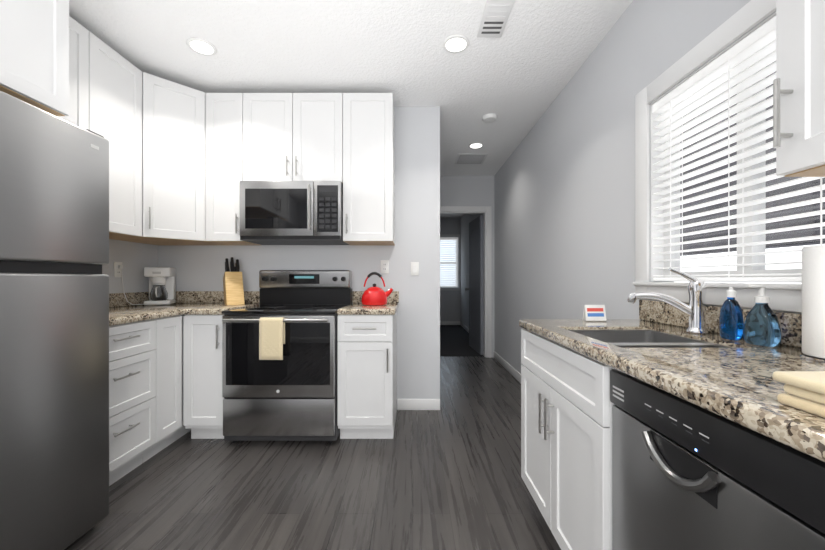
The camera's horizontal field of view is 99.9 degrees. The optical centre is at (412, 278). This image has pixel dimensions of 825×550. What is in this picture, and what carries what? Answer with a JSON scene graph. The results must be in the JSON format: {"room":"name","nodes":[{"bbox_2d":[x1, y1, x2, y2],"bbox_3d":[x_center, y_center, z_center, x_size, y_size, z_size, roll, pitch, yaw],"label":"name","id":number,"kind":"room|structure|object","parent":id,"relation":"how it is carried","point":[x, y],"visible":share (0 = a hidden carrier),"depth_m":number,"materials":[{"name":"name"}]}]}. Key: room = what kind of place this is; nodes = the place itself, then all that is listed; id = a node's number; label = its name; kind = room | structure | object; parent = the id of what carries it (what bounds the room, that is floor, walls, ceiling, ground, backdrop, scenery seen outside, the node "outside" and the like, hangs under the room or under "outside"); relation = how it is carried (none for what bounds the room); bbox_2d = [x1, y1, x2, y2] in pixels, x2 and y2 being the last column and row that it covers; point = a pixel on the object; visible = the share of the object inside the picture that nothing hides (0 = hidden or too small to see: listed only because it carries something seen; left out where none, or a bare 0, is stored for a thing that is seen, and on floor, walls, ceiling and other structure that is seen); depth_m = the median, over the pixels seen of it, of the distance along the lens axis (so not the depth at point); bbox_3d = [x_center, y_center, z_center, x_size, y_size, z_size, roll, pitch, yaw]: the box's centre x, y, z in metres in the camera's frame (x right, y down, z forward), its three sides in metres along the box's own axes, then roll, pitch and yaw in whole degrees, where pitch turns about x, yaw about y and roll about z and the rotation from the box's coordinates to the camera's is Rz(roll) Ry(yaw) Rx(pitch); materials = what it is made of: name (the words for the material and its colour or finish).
{"room":"kitchen","nodes":[
{"label":"kitchen","id":0,"kind":"room"},
{"bbox_2d":[102,239,157,292],"bbox_3d":[-2.260,-0.180,0.750,0.120,2.620,4.740,0,0,0],"label":"wall","id":1,"kind":"structure","parent":0,"point":[135,258],"depth_m":2.71,"materials":[{"name":"grey paint"}]},
{"bbox_2d":[0,0,68,115],"bbox_3d":[-1.870,-1.090,1.175,0.654,0.680,0.847,0,0,0],"label":"upper cabinet","id":2,"kind":"object","parent":1,"relation":"attached to","point":[34,52],"visible":0.96,"depth_m":1.47,"materials":[{"name":"white wood"}]},
{"bbox_2d":[57,16,141,236],"bbox_3d":[-2.010,-0.860,1.997,0.374,1.140,0.783,0,0,0],"label":"upper cabinet","id":3,"kind":"object","parent":1,"relation":"attached to","point":[105,90],"visible":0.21,"depth_m":2.17,"materials":[{"name":"white wood"}]},
{"bbox_2d":[114,262,121,276],"bbox_3d":[-2.196,-0.070,2.590,0.007,0.115,0.070,0,0,0],"label":"outlet","id":4,"kind":"object","parent":1,"relation":"attached to","point":[117,272],"visible":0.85,"depth_m":2.58,"materials":[{"name":"white plastic"}]},
{"bbox_2d":[158,107,439,398],"bbox_3d":[-0.981,-0.180,3.060,2.438,2.620,0.120,0,0,0],"label":"wall","id":5,"kind":"structure","parent":0,"point":[417,193],"depth_m":3.00,"materials":[{"name":"grey paint"}]},
{"bbox_2d":[109,72,223,244],"bbox_3d":[-1.893,-0.860,2.691,0.608,1.140,0.612,0,0,0],"label":"upper cabinet","id":6,"kind":"object","parent":5,"relation":"attached to","point":[173,163],"visible":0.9,"depth_m":2.52,"materials":[{"name":"white wood"}]},
{"bbox_2d":[205,93,259,244],"bbox_3d":[-1.446,-0.860,2.810,0.285,1.140,0.374,0,0,0],"label":"upper cabinet","id":7,"kind":"object","parent":5,"relation":"attached to","point":[223,144],"visible":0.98,"depth_m":2.67,"materials":[{"name":"white wood"}]},
{"bbox_2d":[243,93,342,182],"bbox_3d":[-0.919,-1.086,2.810,0.763,0.688,0.374,0,0,0],"label":"upper cabinet","id":8,"kind":"object","parent":5,"relation":"attached to","point":[292,136],"visible":0.9,"depth_m":2.67,"materials":[{"name":"white wood"}]},
{"bbox_2d":[239,181,348,244],"bbox_3d":[-0.920,-0.515,2.777,0.760,0.445,0.437,0,0,0],"label":"microwave","id":9,"kind":"object","parent":5,"relation":"attached to","point":[290,212],"visible":1,"depth_m":2.60,"materials":[{"name":"grey metal"}]},
{"bbox_2d":[343,93,394,244],"bbox_3d":[-0.343,-0.860,2.810,0.383,1.140,0.374,0,0,0],"label":"upper cabinet","id":10,"kind":"object","parent":5,"relation":"attached to","point":[368,168],"visible":1,"depth_m":2.67,"materials":[{"name":"white wood"}]},
{"bbox_2d":[381,260,388,273],"bbox_3d":[-0.240,-0.105,2.996,0.070,0.115,0.007,0,0,0],"label":"outlet","id":11,"kind":"object","parent":5,"relation":"attached to","point":[384,266],"visible":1,"depth_m":2.99,"materials":[{"name":"white plastic"}]},
{"bbox_2d":[411,262,418,274],"bbox_3d":[0.020,-0.088,2.995,0.070,0.115,0.008,0,0,0],"label":"light switch","id":12,"kind":"object","parent":5,"relation":"attached to","point":[414,268],"visible":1,"depth_m":2.99,"materials":[{"name":"white plastic"}]},
{"bbox_2d":[397,399,439,409],"bbox_3d":[0.054,1.083,2.994,0.368,0.095,0.013,0,0,0],"label":"baseboard","id":13,"kind":"structure","parent":5,"relation":"attached to","point":[418,404],"depth_m":2.99,"materials":[{"name":"white"}]},
{"bbox_2d":[64,356,560,549],"bbox_3d":[-0.510,1.160,3.500,3.620,0.060,10.240,0,0,0],"label":"floor","id":14,"kind":"structure","parent":0,"point":[447,476],"depth_m":1.85,"materials":[{"name":"grey wood"}]},
{"bbox_2d":[0,91,108,549],"bbox_3d":[-1.780,0.239,1.185,0.781,1.782,0.826,0,0,0],"label":"refrigerator","id":15,"kind":"object","parent":14,"relation":"on","point":[54,336],"visible":1,"depth_m":1.34,"materials":[{"name":"grey metal"}]},
{"bbox_2d":[109,319,155,485],"bbox_3d":[-1.865,0.689,1.873,0.664,0.883,0.503,0,0,0],"label":"drawers","id":16,"kind":"object","parent":14,"relation":"on","point":[132,394],"visible":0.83,"depth_m":1.95,"materials":[{"name":"white wood"}]},
{"bbox_2d":[142,315,190,462],"bbox_3d":[-1.883,0.689,2.562,0.627,0.883,0.866,0,0,0],"label":"base cabinet","id":17,"kind":"object","parent":14,"relation":"on","point":[170,428],"visible":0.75,"depth_m":2.25,"materials":[{"name":"white wood"}]},
{"bbox_2d":[109,291,258,325],"bbox_3d":[-1.741,0.175,2.310,0.914,0.140,1.376,0,0,0],"label":"countertop","id":18,"kind":"structure","parent":17,"relation":"on","point":[122,310],"depth_m":2.57,"materials":[{"name":"stone"}]},
{"bbox_2d":[118,265,175,304],"bbox_3d":[-2.065,0.051,2.762,0.253,0.307,0.367,0,0,0],"label":"coffee maker","id":19,"kind":"object","parent":18,"relation":"on","point":[162,285],"visible":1,"depth_m":2.76,"materials":[{"name":"white plastic"}]},
{"bbox_2d":[223,257,244,304],"bbox_3d":[-1.461,0.011,2.830,0.128,0.386,0.264,0,0,-35],"label":"knife block","id":20,"kind":"object","parent":18,"relation":"on","point":[233,287],"visible":1,"depth_m":2.78,"materials":[{"name":"brown wood"}]},
{"bbox_2d":[183,315,223,438],"bbox_3d":[-1.427,0.689,2.665,0.279,0.883,0.664,0,0,0],"label":"base cabinet","id":21,"kind":"object","parent":14,"relation":"on","point":[203,398],"visible":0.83,"depth_m":2.38,"materials":[{"name":"white wood"}]},
{"bbox_2d":[222,270,351,442],"bbox_3d":[-0.900,0.527,2.622,0.762,1.205,0.745,0,0,0],"label":"range","id":22,"kind":"object","parent":14,"relation":"on","point":[279,362],"visible":1,"depth_m":2.33,"materials":[{"name":"grey metal"}]},
{"bbox_2d":[259,317,285,359],"bbox_3d":[-0.918,0.388,2.273,0.153,0.274,0.048,0,0,0],"label":"dish towel","id":23,"kind":"object","parent":22,"relation":"hanging from","point":[271,329],"depth_m":2.25,"materials":[{"name":"beige fabric"}]},
{"bbox_2d":[337,311,396,438],"bbox_3d":[-0.325,0.689,2.665,0.377,0.883,0.664,0,0,0],"label":"base cabinet","id":24,"kind":"object","parent":14,"relation":"on","point":[366,376],"visible":1,"depth_m":2.38,"materials":[{"name":"white wood"}]},
{"bbox_2d":[337,291,398,314],"bbox_3d":[-0.317,0.175,2.680,0.398,0.140,0.636,0,0,0],"label":"countertop","id":25,"kind":"structure","parent":24,"relation":"on","point":[357,307],"depth_m":2.50,"materials":[{"name":"stone"}]},
{"bbox_2d":[361,272,392,305],"bbox_3d":[-0.277,0.074,2.740,0.254,0.261,0.208,0,0,0],"label":"kettle","id":26,"kind":"object","parent":25,"relation":"on","point":[374,295],"visible":1,"depth_m":2.67,"materials":[{"name":"red metal"}]},
{"bbox_2d":[440,325,482,355],"bbox_3d":[-0.010,1.128,6.780,2.380,0.004,3.440,0,0,0],"label":"carpet floor","id":27,"kind":"structure","parent":14,"relation":"on","point":[454,340],"depth_m":6.15,"materials":[{"name":"grey carpet"}]},
{"bbox_2d":[521,329,614,549],"bbox_3d":[0.845,0.689,1.380,0.664,0.883,0.756,0,0,0],"label":"base cabinet","id":28,"kind":"object","parent":14,"relation":"on","point":[567,404],"visible":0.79,"depth_m":1.24,"materials":[{"name":"white wood"}]},
{"bbox_2d":[610,369,824,549],"bbox_3d":[0.862,0.694,0.699,0.624,0.872,0.594,0,0,0],"label":"dishwasher","id":29,"kind":"object","parent":14,"relation":"on","point":[686,475],"visible":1,"depth_m":0.68,"materials":[{"name":"grey metal"}]},
{"bbox_3d":[0.845,0.688,-0.502,0.665,0.883,1.796,0,0,0],"label":"base cabinet","id":30,"kind":"object","parent":14,"relation":"on","visible":0},
{"bbox_2d":[519,267,824,461],"bbox_3d":[0.860,0.185,0.140,0.636,0.460,3.271,0,0,0],"label":"countertop","id":31,"kind":"structure","parent":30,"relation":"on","point":[677,347],"depth_m":0.93,"materials":[{"name":"stone"}]},
{"bbox_2d":[583,305,606,320],"bbox_3d":[0.900,0.166,1.716,0.100,0.077,0.036,0,0,0],"label":"card","id":32,"kind":"object","parent":31,"relation":"on","point":[594,312],"visible":1,"depth_m":1.71,"materials":[{"name":"white paper"}]},
{"bbox_2d":[626,267,708,333],"bbox_3d":[1.011,0.080,1.380,0.234,0.250,0.156,0,0,0],"label":"faucet","id":33,"kind":"object","parent":31,"relation":"on","point":[697,289],"depth_m":1.33,"materials":[{"name":"silver metal"}]},
{"bbox_2d":[719,287,743,339],"bbox_3d":[1.088,0.116,1.185,0.050,0.178,0.074,0,0,0],"label":"soap bottle","id":34,"kind":"object","parent":31,"relation":"on","point":[731,323],"visible":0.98,"depth_m":1.17,"materials":[{"name":"blue plastic"}]},
{"bbox_2d":[743,284,780,346],"bbox_3d":[1.087,0.109,1.085,0.080,0.190,0.094,0,0,0],"label":"soap bottle","id":35,"kind":"object","parent":31,"relation":"on","point":[761,327],"visible":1,"depth_m":1.07,"materials":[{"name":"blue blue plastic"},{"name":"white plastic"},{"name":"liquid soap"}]},
{"bbox_2d":[772,371,824,417],"bbox_3d":[0.744,0.178,0.453,0.294,0.052,0.254,0,0,0],"label":"folded towels","id":36,"kind":"object","parent":31,"relation":"on","point":[804,390],"visible":0.98,"depth_m":0.54,"materials":[{"name":"beige fabric"}]},
{"bbox_2d":[800,245,824,362],"bbox_3d":[1.075,0.036,0.870,0.140,0.336,0.140,0,0,0],"label":"paper towel roll","id":37,"kind":"object","parent":31,"relation":"on","point":[813,303],"visible":1,"depth_m":0.87,"materials":[{"name":"white paper"}]},
{"bbox_2d":[69,0,632,217],"bbox_3d":[-0.510,-1.530,3.500,3.620,0.080,10.240,0,0,0],"label":"ceiling","id":38,"kind":"structure","parent":0,"point":[517,76],"depth_m":2.26,"materials":[{"name":"white paint"}]},
{"bbox_2d":[186,37,216,55],"bbox_3d":[-1.347,-1.484,2.220,0.170,0.011,0.170,0,0,0],"label":"recessed light","id":39,"kind":"object","parent":38,"relation":"in","point":[201,46],"visible":1,"depth_m":2.21,"materials":[{"name":"white plastic"}]},
{"bbox_2d":[443,34,469,52],"bbox_3d":[0.275,-1.484,2.195,0.170,0.011,0.170,0,0,0],"label":"recessed light","id":40,"kind":"object","parent":38,"relation":"in","point":[457,43],"visible":1,"depth_m":2.18,"materials":[{"name":"white plastic"}]},
{"bbox_2d":[454,154,487,163],"bbox_3d":[0.720,-1.485,4.300,0.360,0.008,0.360,0,0,0],"label":"ceiling vent","id":41,"kind":"object","parent":38,"relation":"in","point":[470,158],"visible":1,"depth_m":4.27,"materials":[{"name":"white metal"}]},
{"bbox_2d":[468,142,483,148],"bbox_3d":[0.706,-1.484,3.860,0.170,0.011,0.170,0,0,0],"label":"recessed light","id":42,"kind":"object","parent":38,"relation":"in","point":[475,145],"visible":1,"depth_m":3.85,"materials":[{"name":"white plastic"}]},
{"bbox_2d":[482,113,496,122],"bbox_3d":[0.710,-1.472,3.190,0.136,0.036,0.136,0,0,0],"label":"smoke detector","id":43,"kind":"object","parent":38,"relation":"attached to","point":[489,118],"visible":0.98,"depth_m":3.15,"materials":[{"name":"white plastic"}]},
{"bbox_2d":[477,0,514,36],"bbox_3d":[0.470,-1.485,1.930,0.150,0.010,0.400,0,0,0],"label":"ceiling vent","id":44,"kind":"object","parent":38,"relation":"in","point":[495,16],"visible":1,"depth_m":1.97,"materials":[{"name":"white metal"}]},
{"bbox_2d":[440,218,460,320],"bbox_3d":[-0.070,-0.180,8.560,2.500,2.620,0.120,0,0,0],"label":"wall","id":45,"kind":"structure","parent":0,"point":[450,305],"depth_m":8.50,"materials":[{"name":"grey paint"}]},
{"bbox_2d":[440,234,459,289],"bbox_3d":[0.700,-0.405,8.492,0.940,1.370,0.015,0,0,0],"label":"window","id":46,"kind":"structure","parent":45,"relation":"in","point":[450,235],"depth_m":8.48,"materials":[{"name":"white"}]},
{"bbox_2d":[440,238,457,286],"bbox_3d":[0.710,-0.414,8.530,0.808,1.205,0.052,0,0,0],"label":"window blinds","id":47,"kind":"object","parent":46,"relation":"attached to","point":[448,262],"visible":0.69,"depth_m":8.53,"materials":[{"name":"white plastic"}]},
{"bbox_2d":[440,321,459,324],"bbox_3d":[-0.020,1.081,8.494,2.360,0.091,0.013,0,0,0],"label":"baseboard","id":48,"kind":"structure","parent":45,"relation":"attached to","point":[441,322],"depth_m":8.49,"materials":[{"name":"white wood"}]},
{"bbox_2d":[440,176,493,356],"bbox_3d":[-0.070,-0.180,5.060,2.500,2.620,0.120,0,0,0],"label":"wall","id":49,"kind":"structure","parent":0,"point":[466,190],"depth_m":5.00,"materials":[{"name":"grey paint"}]},
{"bbox_2d":[440,206,490,357],"bbox_3d":[0.680,0.043,5.052,0.910,2.175,0.136,0,0,0],"label":"door frame","id":50,"kind":"structure","parent":49,"relation":"attached to","point":[485,211],"depth_m":4.98,"materials":[{"name":"white wood"}]},
{"bbox_2d":[465,215,482,354],"bbox_3d":[0.980,0.088,5.483,0.222,2.060,0.728,0,0,0],"label":"door","id":51,"kind":"structure","parent":49,"relation":"in","point":[475,288],"depth_m":5.37,"materials":[{"name":"grey wood"}]},
{"bbox_2d":[461,0,801,373],"bbox_3d":[1.240,-0.180,3.500,0.120,2.620,10.240,0,0,0],"label":"wall","id":52,"kind":"structure","parent":0,"point":[564,211],"depth_m":2.38,"materials":[{"name":"grey paint"}]},
{"bbox_2d":[460,321,468,332],"bbox_3d":[1.172,1.081,6.810,0.016,0.091,3.380,0,0,0],"label":"baseboard","id":53,"kind":"structure","parent":52,"relation":"attached to","point":[466,328],"depth_m":7.79,"materials":[{"name":"white"}]},
{"bbox_2d":[494,351,520,382],"bbox_3d":[1.174,1.083,3.393,0.013,0.095,3.215,0,0,0],"label":"baseboard","id":54,"kind":"structure","parent":52,"relation":"attached to","point":[506,365],"depth_m":4.22,"materials":[{"name":"white wood"}]},
{"bbox_2d":[633,0,824,311],"bbox_3d":[1.222,-0.430,1.302,0.145,1.060,1.025,0,0,0],"label":"window","id":55,"kind":"structure","parent":52,"relation":"in","point":[747,17],"depth_m":1.45,"materials":[{"name":"white"}]},
{"bbox_2d":[652,16,824,281],"bbox_3d":[1.215,-0.425,1.302,0.058,0.871,0.831,0,0,0],"label":"window blinds","id":56,"kind":"object","parent":55,"relation":"attached to","point":[751,49],"visible":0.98,"depth_m":1.33,"materials":[{"name":"white plastic"}]},
{"bbox_2d":[773,0,824,176],"bbox_3d":[0.987,-0.833,0.400,0.380,1.195,0.797,0,0,0],"label":"upper cabinet","id":57,"kind":"object","parent":52,"relation":"attached to","point":[799,113],"visible":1,"depth_m":0.75,"materials":[{"name":"white wood"}]},
{"label":"outside","id":58,"kind":"structure","parent":0,"visible":0},
{"bbox_2d":[440,242,455,279],"bbox_3d":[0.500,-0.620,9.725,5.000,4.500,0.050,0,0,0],"label":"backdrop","id":59,"kind":"structure","parent":58,"point":[447,257],"depth_m":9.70,"materials":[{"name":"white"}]},
{"bbox_2d":[680,51,824,283],"bbox_3d":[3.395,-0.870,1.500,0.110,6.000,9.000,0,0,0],"label":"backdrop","id":60,"kind":"structure","parent":58,"point":[773,246],"depth_m":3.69,"materials":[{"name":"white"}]}
]}

